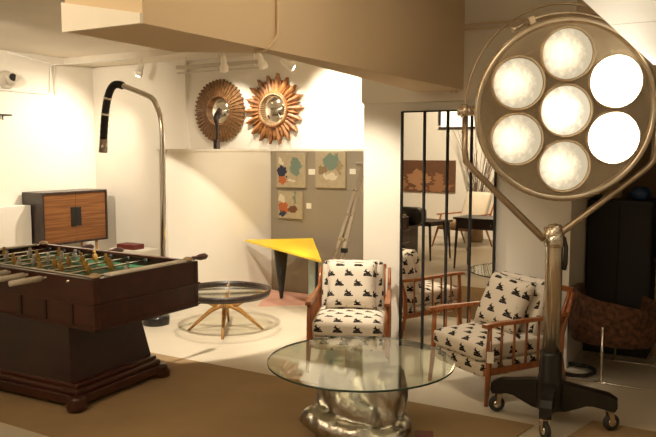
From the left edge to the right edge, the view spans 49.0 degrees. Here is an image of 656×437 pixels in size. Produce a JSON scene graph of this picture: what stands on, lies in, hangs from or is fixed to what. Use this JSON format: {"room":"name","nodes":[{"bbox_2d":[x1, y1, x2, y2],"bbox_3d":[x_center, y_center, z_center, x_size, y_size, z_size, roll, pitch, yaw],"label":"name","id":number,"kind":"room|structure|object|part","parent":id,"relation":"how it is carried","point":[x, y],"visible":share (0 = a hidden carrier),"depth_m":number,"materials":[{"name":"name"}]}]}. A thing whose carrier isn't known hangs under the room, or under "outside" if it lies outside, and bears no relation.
{"room":"furniture showroom","nodes":[
{"label":"furniture showroom","id":0,"kind":"room"},
{"bbox_2d":[0,50,95,248],"bbox_3d":[-5.939,-0.432,6.663,0.120,2.980,9.860,3,6,30],"label":"wall","id":1,"kind":"structure","parent":0,"point":[47,143],"depth_m":9.98,"materials":[{"name":"paint"}]},
{"bbox_2d":[0,70,17,88],"bbox_3d":[-4.119,-1.807,9.349,0.227,0.240,0.240,3,6,30],"label":"security camera","id":2,"kind":"object","parent":1,"relation":"attached to","point":[8,79],"visible":1,"depth_m":9.33,"materials":[{"name":"white plastic"}]},
{"bbox_2d":[8,51,55,93],"bbox_3d":[-3.992,-1.959,9.743,0.026,0.508,0.734,3,6,30],"label":"trim","id":3,"kind":"structure","parent":1,"relation":"attached to","point":[8,51],"depth_m":9.85,"materials":[{"name":"white paint"}]},
{"bbox_2d":[0,57,136,94],"bbox_3d":[-3.501,-1.869,9.212,1.413,0.456,1.493,3,6,30],"label":"trim","id":4,"kind":"structure","parent":1,"relation":"attached to","point":[48,93],"depth_m":9.82,"materials":[{"name":"white paint"}]},
{"bbox_2d":[0,0,156,57],"bbox_3d":[-1.288,-1.707,3.842,11.020,0.100,10.020,3,6,30],"label":"ceiling","id":5,"kind":"structure","parent":0,"point":[26,26],"depth_m":8.23,"materials":[{"name":"paint"}]},
{"bbox_2d":[583,0,655,24],"bbox_3d":[1.738,-0.994,1.190,2.670,0.810,1.955,3,6,30],"label":"trim","id":6,"kind":"structure","parent":5,"relation":"attached to","point":[612,12],"depth_m":2.45,"materials":[{"name":"white paint"}]},
{"bbox_2d":[611,21,655,64],"bbox_3d":[2.605,-1.138,2.686,2.670,0.810,1.495,3,6,30],"label":"trim","id":7,"kind":"structure","parent":5,"relation":"attached to","point":[641,35],"depth_m":3.00,"materials":[{"name":"white paint"}]},
{"bbox_2d":[159,151,271,319],"bbox_3d":[-1.149,0.099,7.956,0.100,1.675,1.890,3,6,30],"label":"wall partition","id":8,"kind":"structure","parent":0,"point":[217,201],"depth_m":7.81,"materials":[{"name":"paint"}]},
{"bbox_2d":[92,54,363,249],"bbox_3d":[-0.262,-0.662,9.044,7.320,2.980,0.200,3,6,30],"label":"wall","id":9,"kind":"structure","parent":0,"point":[332,115],"depth_m":9.96,"materials":[{"name":"paint"}]},
{"bbox_2d":[134,59,143,77],"bbox_3d":[-2.551,-2.021,9.694,0.127,0.240,0.126,3,6,30],"label":"track spotlight","id":10,"kind":"object","parent":9,"relation":"hanging from","point":[139,72],"visible":1,"depth_m":9.67,"materials":[{"name":"white paint"}]},
{"bbox_2d":[64,49,266,66],"bbox_3d":[-0.387,-2.075,8.591,7.420,0.080,0.570,3,6,30],"label":"ceiling","id":11,"kind":"structure","parent":9,"relation":"attached to","point":[148,56],"depth_m":9.59,"materials":[{"name":"paint"}]},
{"bbox_2d":[280,57,295,71],"bbox_3d":[-0.459,-1.839,8.242,0.189,0.323,0.109,0,6,1],"label":"track spotlight","id":12,"kind":"object","parent":11,"relation":"attached to","point":[290,66],"visible":0.95,"depth_m":8.22,"materials":[{"name":"white paint"}]},
{"bbox_2d":[195,79,245,142],"bbox_3d":[-1.451,-1.429,9.577,0.836,0.842,0.062,3,6,30],"label":"round mirror","id":13,"kind":"object","parent":9,"relation":"attached to","point":[221,94],"visible":0.91,"depth_m":9.54,"materials":[{"name":"gilded wood"},{"name":"mirror glass"}]},
{"bbox_2d":[207,97,228,124],"bbox_3d":[-1.457,-1.430,9.563,0.384,0.384,0.007,3,6,30],"label":"mirror glass","id":14,"kind":"object","parent":13,"relation":"attached to","point":[213,103],"depth_m":9.55,"materials":[{"name":"silver metal"}]},
{"bbox_2d":[176,53,264,73],"bbox_3d":[-1.386,-1.986,9.150,1.400,0.225,0.050,3,6,30],"label":"track rail","id":15,"kind":"object","parent":9,"relation":"attached to","point":[254,61],"visible":0.77,"depth_m":9.16,"materials":[{"name":"white metal"}]},
{"bbox_3d":[-1.386,-1.884,9.160,1.380,0.020,0.030,3,6,30],"label":"rail","id":16,"kind":"part","parent":15,"relation":"part of","materials":[{"name":"white metal"}]},
{"bbox_3d":[-1.386,-1.958,9.153,1.400,0.045,0.050,3,6,30],"label":"rail","id":17,"kind":"part","parent":15,"relation":"part of","materials":[{"name":"white metal"}]},
{"bbox_2d":[220,53,228,72],"bbox_3d":[-1.286,-1.932,8.889,0.128,0.263,0.144,3,6,30],"label":"track spotlight","id":18,"kind":"object","parent":9,"relation":"hanging from","point":[224,68],"visible":0.94,"depth_m":8.85,"materials":[{"name":"white paint"}]},
{"bbox_2d":[256,53,267,69],"bbox_3d":[-0.798,-1.916,8.673,0.109,0.252,0.178,3,6,30],"label":"track spotlight","id":19,"kind":"object","parent":9,"relation":"hanging from","point":[262,64],"visible":0.84,"depth_m":8.64,"materials":[{"name":"white paint"}]},
{"bbox_2d":[244,73,304,143],"bbox_3d":[-0.695,-1.392,9.136,0.906,0.886,0.072,3,6,30],"label":"sunburst mirror","id":20,"kind":"object","parent":9,"relation":"attached to","point":[275,106],"visible":1,"depth_m":9.11,"materials":[{"name":"gold metal"}]},
{"bbox_2d":[260,93,285,124],"bbox_3d":[-0.699,-1.383,9.119,0.400,0.400,0.008,3,6,30],"label":"mirror glass","id":21,"kind":"object","parent":20,"relation":"attached to","point":[272,105],"depth_m":9.11,"materials":[{"name":"silver metal"}]},
{"bbox_2d":[361,0,577,103],"bbox_3d":[1.574,-1.480,6.641,1.774,0.890,2.070,3,6,30],"label":"trim","id":22,"kind":"structure","parent":9,"relation":"attached to","point":[476,11],"depth_m":5.68,"materials":[{"name":"paint"}]},
{"bbox_2d":[271,151,363,293],"bbox_3d":[0.216,0.075,8.200,2.020,1.675,0.100,3,6,30],"label":"wall panel","id":23,"kind":"object","parent":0,"point":[323,223],"visible":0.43,"depth_m":8.33,"materials":[{"name":"beige paint"}]},
{"bbox_2d":[278,191,303,218],"bbox_3d":[-0.436,-0.160,8.474,0.335,0.320,0.040,3,6,30],"label":"painting","id":24,"kind":"object","parent":23,"relation":"attached to","point":[290,203],"visible":1,"depth_m":8.45,"materials":[{"name":"paint"}]},
{"bbox_2d":[277,153,306,187],"bbox_3d":[-0.425,-0.565,8.428,0.400,0.405,0.040,3,6,30],"label":"painting","id":25,"kind":"object","parent":23,"relation":"attached to","point":[291,167],"visible":1,"depth_m":8.40,"materials":[{"name":"paint"}]},
{"bbox_2d":[306,203,310,208],"bbox_3d":[-0.222,-0.147,8.370,0.065,0.065,0.008,3,6,30],"label":"card","id":26,"kind":"object","parent":23,"relation":"attached to","point":[308,205],"visible":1,"depth_m":8.37,"materials":[{"name":"white paper"}]},
{"bbox_2d":[308,169,314,174],"bbox_3d":[-0.188,-0.538,8.312,0.085,0.065,0.008,3,6,30],"label":"card","id":27,"kind":"object","parent":23,"relation":"attached to","point":[310,171],"visible":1,"depth_m":8.31,"materials":[{"name":"white paper"}]},
{"bbox_2d":[315,152,346,187],"bbox_3d":[0.034,-0.551,8.164,0.390,0.408,0.040,3,6,30],"label":"painting","id":28,"kind":"object","parent":23,"relation":"attached to","point":[330,167],"visible":1,"depth_m":8.14,"materials":[{"name":"paint"}]},
{"bbox_2d":[350,169,355,173],"bbox_3d":[0.276,-0.525,8.044,0.075,0.060,0.008,3,6,30],"label":"card","id":29,"kind":"object","parent":23,"relation":"attached to","point":[352,171],"visible":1,"depth_m":8.04,"materials":[{"name":"white paper"}]},
{"bbox_2d":[0,299,655,436],"bbox_3d":[-1.288,1.359,4.138,11.020,0.100,10.020,3,6,30],"label":"floor","id":30,"kind":"structure","parent":0,"point":[244,346],"depth_m":5.68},
{"bbox_2d":[0,204,31,247],"bbox_3d":[-4.169,0.315,9.432,0.240,0.960,0.500,3,6,30],"label":"plinth","id":31,"kind":"object","parent":30,"relation":"on","point":[15,220],"visible":0.49,"depth_m":9.36,"materials":[{"name":"paint"}]},
{"bbox_2d":[22,188,107,248],"bbox_3d":[-3.639,0.174,10.040,0.440,1.125,1.060,4,7,33],"label":"base cabinet","id":32,"kind":"object","parent":30,"relation":"on","point":[70,216],"visible":0.74,"depth_m":9.81,"materials":[{"name":"brown wood"}]},
{"bbox_3d":[-3.613,0.000,9.704,0.020,0.659,0.502,4,7,33],"label":"door","id":33,"kind":"part","parent":32,"relation":"part of","materials":[{"name":"brown wood"}]},
{"bbox_3d":[-3.487,-0.026,9.871,0.012,0.260,0.082,4,7,33],"label":"lock plate","id":34,"kind":"part","parent":32,"relation":"part of","materials":[{"name":"black metal"}]},
{"bbox_3d":[-3.441,-0.033,9.941,0.012,0.260,0.082,4,7,33],"label":"lock plate","id":35,"kind":"part","parent":32,"relation":"part of","materials":[{"name":"black metal"}]},
{"bbox_3d":[-3.338,-0.041,10.125,0.020,0.659,0.502,4,7,33],"label":"door","id":36,"kind":"part","parent":32,"relation":"part of","materials":[{"name":"brown wood"}]},
{"bbox_2d":[99,81,169,326],"bbox_3d":[-1.915,-0.162,7.058,0.861,2.365,0.260,3,6,30],"label":"lamp","id":37,"kind":"object","parent":30,"relation":"on","point":[163,320],"visible":0.88,"depth_m":6.89,"materials":[{"name":"silver metal"}]},
{"bbox_2d":[109,247,159,255],"bbox_3d":[-2.736,0.572,10.204,0.620,0.300,0.360,3,6,30],"label":"box","id":38,"kind":"object","parent":30,"relation":"on","point":[147,250],"visible":0.31,"depth_m":10.05,"materials":[{"name":"white paint"}]},
{"bbox_2d":[117,242,143,249],"bbox_3d":[-2.787,0.391,10.158,0.330,0.070,0.200,3,6,30],"label":"box","id":39,"kind":"object","parent":38,"relation":"on","point":[127,245],"visible":0.91,"depth_m":10.07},
{"bbox_2d":[187,281,270,339],"bbox_3d":[-0.966,0.860,6.780,0.864,0.402,0.864,3,6,30],"label":"coffee table","id":40,"kind":"object","parent":30,"relation":"on","point":[228,302],"visible":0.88,"depth_m":6.76,"materials":[{"name":"brown wood"}]},
{"bbox_3d":[-0.966,0.681,6.763,0.812,0.008,0.812,3,6,30],"label":"glass","id":41,"kind":"part","parent":40,"relation":"part of","materials":[{"name":"clear glass"}]},
{"bbox_2d":[0,352,533,436],"bbox_3d":[-2.301,1.167,5.572,7.320,0.006,1.610,3,6,30],"label":"carpet","id":42,"kind":"object","parent":30,"relation":"on","point":[196,399],"visible":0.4,"depth_m":4.65,"materials":[{"name":"brown carpet"}]},
{"bbox_2d":[0,241,207,412],"bbox_3d":[-1.946,0.715,5.479,1.820,0.911,1.579,4,7,33],"label":"table","id":43,"kind":"object","parent":42,"relation":"on","point":[72,333],"visible":1,"depth_m":4.92,"materials":[{"name":"brown wood"}]},
{"bbox_3d":[-2.276,0.381,4.881,0.040,0.040,0.240,4,7,33],"label":"handle","id":44,"kind":"part","parent":43,"relation":"part of","materials":[{"name":"beige wood"}]},
{"bbox_3d":[-2.112,0.392,4.767,0.040,0.040,0.240,4,7,33],"label":"handle","id":45,"kind":"part","parent":43,"relation":"part of","materials":[{"name":"beige wood"}]},
{"bbox_3d":[-1.950,0.403,4.649,0.040,0.040,0.240,4,7,33],"label":"handle","id":46,"kind":"part","parent":43,"relation":"part of","materials":[{"name":"beige wood"}]},
{"bbox_3d":[-2.628,0.297,5.748,0.016,0.016,1.196,4,7,33],"label":"rod","id":47,"kind":"part","parent":43,"relation":"part of","materials":[{"name":"silver metal"}]},
{"bbox_3d":[-2.431,0.301,5.703,0.016,0.016,1.046,4,7,33],"label":"rod","id":48,"kind":"part","parent":43,"relation":"part of","materials":[{"name":"silver metal"}]},
{"bbox_3d":[-2.298,0.315,5.559,0.016,0.016,1.179,4,7,33],"label":"rod","id":49,"kind":"part","parent":43,"relation":"part of","materials":[{"name":"silver metal"}]},
{"bbox_3d":[-2.115,0.322,5.493,0.016,0.016,1.050,4,7,33],"label":"rod","id":50,"kind":"part","parent":43,"relation":"part of","materials":[{"name":"silver metal"}]},
{"bbox_3d":[-1.975,0.336,5.342,0.016,0.016,1.185,4,7,33],"label":"rod","id":51,"kind":"part","parent":43,"relation":"part of","materials":[{"name":"silver metal"}]},
{"bbox_3d":[-1.813,0.348,5.224,0.016,0.016,1.194,4,7,33],"label":"rod","id":52,"kind":"part","parent":43,"relation":"part of","materials":[{"name":"silver metal"}]},
{"bbox_3d":[-2.105,0.253,6.202,0.051,0.052,0.210,4,7,33],"label":"handle","id":53,"kind":"part","parent":43,"relation":"part of","materials":[{"name":"brown wood"}]},
{"bbox_3d":[-1.656,0.360,5.100,0.016,0.016,1.211,4,7,33],"label":"rod","id":54,"kind":"part","parent":43,"relation":"part of","materials":[{"name":"silver metal"}]},
{"bbox_3d":[-1.971,0.543,5.424,1.820,0.168,0.970,4,7,33],"label":"moulding","id":55,"kind":"part","parent":43,"relation":"part of","materials":[{"name":"brown wood"}]},
{"bbox_3d":[-1.786,0.273,5.996,0.051,0.052,0.210,4,7,33],"label":"handle","id":56,"kind":"part","parent":43,"relation":"part of","materials":[{"name":"brown wood"}]},
{"bbox_3d":[-1.020,0.306,5.655,0.051,0.052,0.210,4,7,33],"label":"handle","id":57,"kind":"part","parent":43,"relation":"part of","materials":[{"name":"brown wood"}]},
{"bbox_2d":[267,336,454,436],"bbox_3d":[0.196,1.065,4.362,1.126,0.430,1.126,3,6,30],"label":"glass coffee table","id":58,"kind":"object","parent":42,"relation":"on","point":[362,395],"visible":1,"depth_m":4.22,"materials":[{"name":"silver metal"}]},
{"bbox_2d":[415,430,432,436],"bbox_3d":[0.567,1.281,4.255,0.110,0.020,0.100,1,6,7],"label":"book","id":59,"kind":"object","parent":42,"relation":"on","point":[418,433],"visible":1,"depth_m":4.26,"materials":[{"name":"red paper"}]},
{"bbox_2d":[245,238,320,298],"bbox_3d":[-0.505,0.645,7.447,0.777,0.684,1.686,0,6,-4],"label":"table","id":60,"kind":"object","parent":30,"relation":"on","point":[305,248],"visible":0.92,"depth_m":7.73,"materials":[{"name":"yellow paint"}]},
{"bbox_3d":[-0.532,0.584,8.172,0.190,0.655,0.190,3,6,30],"label":"cone leg","id":61,"kind":"part","parent":60,"relation":"part of","materials":[{"name":"black ceramic"}]},
{"bbox_3d":[-0.150,0.690,7.109,0.022,0.660,0.158,-3,6,-25],"label":"plate leg","id":62,"kind":"part","parent":60,"relation":"part of","materials":[{"name":"green glass"}]},
{"bbox_2d":[258,290,308,305],"bbox_3d":[-0.329,0.929,8.036,1.280,0.006,0.830,3,6,30],"label":"floor mat","id":63,"kind":"object","parent":30,"relation":"on","point":[289,298],"visible":0.47,"depth_m":8.14,"materials":[{"name":"carpet"}]},
{"bbox_2d":[305,259,390,372],"bbox_3d":[0.191,0.753,5.827,0.650,0.786,0.847,1,6,6],"label":"armchair","id":64,"kind":"object","parent":30,"relation":"on","point":[322,322],"visible":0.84,"depth_m":5.47,"materials":[{"name":"white fabric"}]},
{"bbox_3d":[-0.146,0.912,5.487,0.044,0.532,0.057,1,6,6],"label":"leg","id":65,"kind":"part","parent":64,"relation":"part of","materials":[{"name":"brown wood"}]},
{"bbox_3d":[-0.109,0.604,5.808,0.056,0.034,0.775,1,6,6],"label":"arm","id":66,"kind":"part","parent":64,"relation":"part of","materials":[{"name":"brown wood"}]},
{"bbox_3d":[-0.070,0.763,6.191,0.042,0.697,0.141,1,6,6],"label":"leg","id":67,"kind":"part","parent":64,"relation":"part of","materials":[{"name":"brown wood"}]},
{"bbox_3d":[0.151,0.964,5.470,0.594,0.050,0.024,1,6,6],"label":"rail","id":68,"kind":"part","parent":64,"relation":"part of","materials":[{"name":"beige fabric"}]},
{"bbox_2d":[312,306,384,336],"bbox_3d":[0.179,0.809,5.719,0.555,0.166,0.610,1,6,6],"label":"seat cushion","id":69,"kind":"object","parent":64,"relation":"on","point":[332,322],"depth_m":5.45,"materials":[{"name":"fabric"}]},
{"bbox_3d":[0.180,0.925,5.740,0.545,0.132,0.600,1,6,6],"label":"seat","id":70,"kind":"part","parent":64,"relation":"part of","materials":[{"name":"fabric"}]},
{"bbox_2d":[325,260,377,309],"bbox_3d":[0.193,0.542,5.833,0.420,0.385,0.224,1,6,6],"label":"throw pillow","id":71,"kind":"object","parent":64,"relation":"on","point":[350,284],"visible":1,"depth_m":5.77,"materials":[{"name":"fabric"}]},
{"bbox_2d":[322,259,383,307],"bbox_3d":[0.208,0.564,5.975,0.510,0.437,0.254,1,6,6],"label":"cushion","id":72,"kind":"object","parent":64,"relation":"on","point":[380,268],"depth_m":5.92,"materials":[{"name":"fabric"}]},
{"bbox_3d":[0.224,0.646,6.137,0.594,0.505,0.207,1,6,6],"label":"frame","id":73,"kind":"part","parent":64,"relation":"part of","materials":[{"name":"brown wood"}]},
{"bbox_3d":[0.446,0.918,5.425,0.044,0.532,0.057,1,6,6],"label":"leg","id":74,"kind":"part","parent":64,"relation":"part of","materials":[{"name":"brown wood"}]},
{"bbox_3d":[0.482,0.610,5.746,0.056,0.034,0.775,1,6,6],"label":"arm","id":75,"kind":"part","parent":64,"relation":"part of","materials":[{"name":"brown wood"}]},
{"bbox_3d":[0.521,0.769,6.130,0.042,0.697,0.141,1,6,6],"label":"leg","id":76,"kind":"part","parent":64,"relation":"part of","materials":[{"name":"brown wood"}]},
{"bbox_2d":[332,163,363,259],"bbox_3d":[0.197,0.200,7.540,0.557,1.566,0.361,-1,6,-12],"label":"stepladder","id":77,"kind":"object","parent":30,"relation":"on","point":[351,211],"visible":0.46,"depth_m":7.43,"materials":[{"name":"wood"}]},
{"bbox_2d":[399,110,496,349],"bbox_3d":[0.975,0.120,5.948,0.824,2.013,0.030,3,6,30],"label":"mirror","id":78,"kind":"object","parent":30,"relation":"on","point":[448,215],"visible":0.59,"depth_m":5.96,"materials":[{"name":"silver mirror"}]},
{"bbox_3d":[0.716,0.094,6.104,0.186,1.970,0.006,3,6,30],"label":"mirror pane","id":79,"kind":"part","parent":78,"relation":"part of","materials":[{"name":"clear mirror"}]},
{"bbox_3d":[0.976,1.100,6.045,0.810,0.030,0.024,3,6,30],"label":"rail","id":80,"kind":"part","parent":78,"relation":"part of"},
{"bbox_3d":[0.976,-0.876,5.854,0.810,0.012,0.024,3,6,30],"label":"rail","id":81,"kind":"part","parent":78,"relation":"part of","materials":[{"name":"black metal"}]},
{"bbox_3d":[0.891,0.104,6.003,0.186,1.970,0.006,3,6,30],"label":"mirror pane","id":82,"kind":"part","parent":78,"relation":"part of","materials":[{"name":"clear mirror"}]},
{"bbox_3d":[1.066,0.113,5.903,0.186,1.970,0.006,3,6,30],"label":"mirror pane","id":83,"kind":"part","parent":78,"relation":"part of","materials":[{"name":"clear mirror"}]},
{"bbox_3d":[1.242,0.123,5.802,0.186,1.970,0.006,3,6,30],"label":"mirror pane","id":84,"kind":"part","parent":78,"relation":"part of","materials":[{"name":"silver metal"}]},
{"bbox_2d":[427,271,574,406],"bbox_3d":[1.251,0.814,5.199,0.847,0.786,0.650,-3,6,-29],"label":"armchair","id":85,"kind":"object","parent":30,"relation":"on","point":[468,344],"visible":0.77,"depth_m":4.99,"materials":[{"name":"beige fabric"}]},
{"bbox_3d":[0.768,0.932,5.284,0.057,0.532,0.044,-3,6,-29],"label":"leg","id":86,"kind":"part","parent":85,"relation":"part of","materials":[{"name":"brown wood"}]},
{"bbox_3d":[1.075,0.641,5.426,0.775,0.034,0.056,-3,6,-29],"label":"arm","id":87,"kind":"part","parent":85,"relation":"part of","materials":[{"name":"brown wood"}]},
{"bbox_3d":[1.160,0.980,5.165,0.600,0.132,0.545,-3,6,-29],"label":"seat","id":88,"kind":"part","parent":85,"relation":"part of","materials":[{"name":"fabric"}]},
{"bbox_3d":[1.057,0.982,4.765,0.057,0.532,0.044,-3,6,-29],"label":"leg","id":89,"kind":"part","parent":85,"relation":"part of","materials":[{"name":"brown wood"}]},
{"bbox_2d":[434,322,542,360],"bbox_3d":[1.152,0.864,5.149,0.610,0.166,0.555,-3,6,-29],"label":"seat cushion","id":90,"kind":"object","parent":85,"relation":"on","point":[468,341],"depth_m":4.97,"materials":[{"name":"fabric"}]},
{"bbox_2d":[487,341,493,363],"bbox_3d":[1.066,0.879,4.725,0.045,0.148,0.004,2,6,18],"label":"price tag","id":91,"kind":"object","parent":85,"relation":"hanging from","point":[490,355],"visible":1,"depth_m":4.72,"materials":[{"name":"white paper"}]},
{"bbox_2d":[474,270,536,333],"bbox_3d":[1.266,0.602,5.164,0.243,0.403,0.448,-3,6,-31],"label":"throw pillow","id":92,"kind":"object","parent":85,"relation":"on","point":[505,297],"visible":0.88,"depth_m":5.08,"materials":[{"name":"fabric"}]},
{"bbox_3d":[1.353,1.011,4.933,0.660,0.052,0.024,-3,6,-29],"label":"rail","id":93,"kind":"part","parent":85,"relation":"part of","materials":[{"name":"brown wood"}]},
{"bbox_2d":[501,271,543,335],"bbox_3d":[1.397,0.632,5.263,0.254,0.437,0.510,-3,6,-29],"label":"cushion","id":94,"kind":"object","parent":85,"relation":"on","point":[536,306],"depth_m":5.05,"materials":[{"name":"fabric"}]},
{"bbox_3d":[1.363,0.691,4.909,0.775,0.034,0.056,-3,6,-29],"label":"arm","id":95,"kind":"part","parent":85,"relation":"part of","materials":[{"name":"brown wood"}]},
{"bbox_3d":[1.531,0.722,5.346,0.207,0.505,0.594,-3,6,-29],"label":"frame","id":96,"kind":"part","parent":85,"relation":"part of","materials":[{"name":"brown wood"}]},
{"bbox_3d":[1.685,0.868,5.105,0.141,0.697,0.042,-3,6,-29],"label":"leg","id":97,"kind":"part","parent":85,"relation":"part of","materials":[{"name":"brown wood"}]},
{"bbox_2d":[565,362,595,377],"bbox_3d":[1.882,1.157,5.516,0.322,0.032,0.320,3,6,30],"label":"cable","id":98,"kind":"object","parent":30,"relation":"on","point":[575,375],"visible":0.66,"depth_m":5.41,"materials":[{"name":"rubber"}]},
{"bbox_2d":[567,283,655,390],"bbox_3d":[2.171,0.854,5.467,0.644,0.650,0.663,3,6,30],"label":"tub chair","id":99,"kind":"object","parent":30,"relation":"on","point":[592,321],"visible":0.99,"depth_m":5.21,"materials":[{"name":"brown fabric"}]},
{"bbox_2d":[567,420,655,436],"bbox_3d":[1.563,1.381,3.356,2.300,0.005,2.120,3,6,30],"label":"carpet","id":100,"kind":"object","parent":30,"relation":"on","point":[593,428],"visible":1,"depth_m":4.33,"materials":[{"name":"brown carpet"}]},
{"bbox_2d":[457,2,655,436],"bbox_3d":[1.389,-0.007,4.390,1.203,2.560,0.584,-2,6,-17],"label":"lamp","id":101,"kind":"object","parent":100,"relation":"on","point":[564,109],"visible":0.95,"depth_m":4.24,"materials":[{"name":"silver metal"}]},
{"bbox_3d":[1.070,-0.242,4.363,0.526,0.771,0.044,0,6,0],"label":"yoke arm","id":102,"kind":"part","parent":101,"relation":"part of","materials":[{"name":"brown metal"}]},
{"bbox_3d":[1.216,1.086,4.591,0.350,0.195,0.070,3,6,30],"label":"arm","id":103,"kind":"part","parent":101,"relation":"part of","materials":[{"name":"black metal"}]},
{"bbox_3d":[1.123,-1.123,4.188,0.114,0.083,0.032,-1,6,-5],"label":"clamp lever","id":104,"kind":"part","parent":101,"relation":"part of","materials":[{"name":"metal"}]},
{"bbox_3d":[1.319,1.112,4.328,0.070,0.195,0.318,2,6,21],"label":"arm","id":105,"kind":"part","parent":101,"relation":"part of","materials":[{"name":"black metal"}]},
{"bbox_2d":[536,349,563,412],"bbox_3d":[1.385,1.009,4.486,0.170,0.380,0.170,3,6,30],"label":"socket","id":106,"kind":"object","parent":101,"relation":"attached to","point":[550,360],"depth_m":4.42,"materials":[{"name":"black metal"}]},
{"bbox_3d":[1.399,-0.635,4.235,0.896,1.028,0.519,3,6,30],"label":"reflector plate","id":107,"kind":"part","parent":101,"relation":"part of","materials":[{"name":"metal"}]},
{"bbox_3d":[1.481,-1.127,4.198,0.597,0.161,0.026,0,6,0],"label":"grab rail","id":108,"kind":"part","parent":101,"relation":"part of","materials":[{"name":"metal"}]},
{"bbox_3d":[1.573,1.104,4.406,0.376,0.195,0.070,3,6,25],"label":"arm","id":109,"kind":"part","parent":101,"relation":"part of","materials":[{"name":"black metal"}]},
{"bbox_3d":[1.674,-0.241,4.358,0.626,0.771,0.044,0,6,0],"label":"yoke arm","id":110,"kind":"part","parent":101,"relation":"part of","materials":[{"name":"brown metal"}]},
{"bbox_2d":[583,197,655,358],"bbox_3d":[2.498,0.473,6.130,0.500,1.280,0.513,3,6,30],"label":"cabinet","id":111,"kind":"object","parent":30,"relation":"on","point":[621,234],"visible":0.64,"depth_m":5.89,"materials":[{"name":"black wood"}]},
{"bbox_2d":[596,192,602,197],"bbox_3d":[2.363,-0.270,6.236,0.080,0.180,0.080,3,6,30],"label":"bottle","id":112,"kind":"object","parent":111,"relation":"on","point":[599,195],"visible":0.23,"depth_m":6.21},
{"bbox_3d":[2.267,0.468,5.974,0.236,1.160,0.014,3,6,30],"label":"door","id":113,"kind":"part","parent":111,"relation":"part of","materials":[{"name":"black wood"}]},
{"bbox_2d":[603,182,622,199],"bbox_3d":[2.387,-0.232,6.041,0.160,0.140,0.160,3,6,30],"label":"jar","id":114,"kind":"object","parent":111,"relation":"on","point":[619,195],"visible":0.39,"depth_m":5.99,"materials":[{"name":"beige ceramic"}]},
{"bbox_3d":[2.478,0.480,5.852,0.236,1.160,0.014,3,6,30],"label":"door","id":115,"kind":"part","parent":111,"relation":"part of","materials":[{"name":"black wood"}]},
{"bbox_2d":[630,187,651,199],"bbox_3d":[2.578,-0.206,5.933,0.170,0.110,0.170,3,6,30],"label":"vase","id":116,"kind":"object","parent":111,"relation":"on","point":[637,193],"visible":1,"depth_m":5.88,"materials":[{"name":"blue ceramic"}]},
{"bbox_2d":[652,257,655,356],"bbox_3d":[3.041,0.417,5.875,0.660,1.440,0.420,3,6,30],"label":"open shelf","id":117,"kind":"object","parent":30,"relation":"on","point":[654,347],"visible":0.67,"depth_m":5.89,"materials":[{"name":"beige"}]},
{"bbox_2d":[363,100,595,368],"bbox_3d":[1.587,0.001,6.806,1.774,2.090,2.020,3,6,30],"label":"wall","id":118,"kind":"structure","parent":0,"point":[518,250],"depth_m":6.05,"materials":[{"name":"paint"}]},
{"bbox_2d":[61,2,142,32],"bbox_3d":[-0.881,-0.798,2.793,0.427,0.117,0.016,3,6,30],"label":"trim","id":119,"kind":"structure","parent":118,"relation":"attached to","point":[75,17],"depth_m":2.81,"materials":[{"name":"white paint"}]},
{"bbox_2d":[157,149,363,151],"bbox_3d":[-0.288,-0.700,7.379,2.110,0.025,1.910,3,6,30],"label":"trim","id":120,"kind":"structure","parent":118,"relation":"attached to","point":[158,150],"depth_m":8.05,"materials":[{"name":"white paint"}]},
{"bbox_2d":[213,108,221,148],"bbox_3d":[-1.189,-0.974,7.783,0.080,0.443,0.134,3,6,30],"label":"statuette","id":121,"kind":"object","parent":120,"relation":"on","point":[218,114],"visible":0.98,"depth_m":7.75,"materials":[{"name":"black metal"}]},
{"bbox_2d":[65,0,464,91],"bbox_3d":[0.010,-1.296,4.324,0.450,0.810,3.600,3,6,30],"label":"ceiling beam","id":122,"kind":"structure","parent":118,"relation":"attached to","point":[413,45],"depth_m":3.88,"materials":[{"name":"paint"}]},
{"bbox_2d":[253,0,279,52],"bbox_3d":[-0.287,-1.198,3.386,0.130,0.826,0.061,-2,6,-16],"label":"trim","id":123,"kind":"structure","parent":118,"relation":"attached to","point":[274,40],"depth_m":3.44,"materials":[{"name":"paint"}]},
{"bbox_2d":[450,12,593,92],"bbox_3d":[1.456,-1.253,5.513,1.086,0.536,0.022,3,6,30],"label":"trim","id":124,"kind":"structure","parent":118,"relation":"attached to","point":[549,17],"depth_m":5.54,"materials":[{"name":"paint"}]},
{"bbox_2d":[455,18,593,92],"bbox_3d":[1.474,-1.234,5.505,1.044,0.499,0.018,3,6,30],"label":"trim","id":125,"kind":"structure","parent":118,"relation":"attached to","point":[513,25],"depth_m":5.61,"materials":[{"name":"paint"}]},
{"bbox_2d":[577,0,655,79],"bbox_3d":[3.335,-1.268,4.602,3.326,0.920,0.220,3,6,30],"label":"trim","id":126,"kind":"structure","parent":118,"relation":"attached to","point":[579,8],"depth_m":5.28,"materials":[{"name":"paint"}]},
{"bbox_2d":[619,139,655,197],"bbox_3d":[3.970,-0.348,5.796,3.326,2.980,0.120,3,6,30],"label":"wall","id":127,"kind":"structure","parent":0,"point":[648,180],"depth_m":6.39,"materials":[{"name":"brown paint"}]}
]}

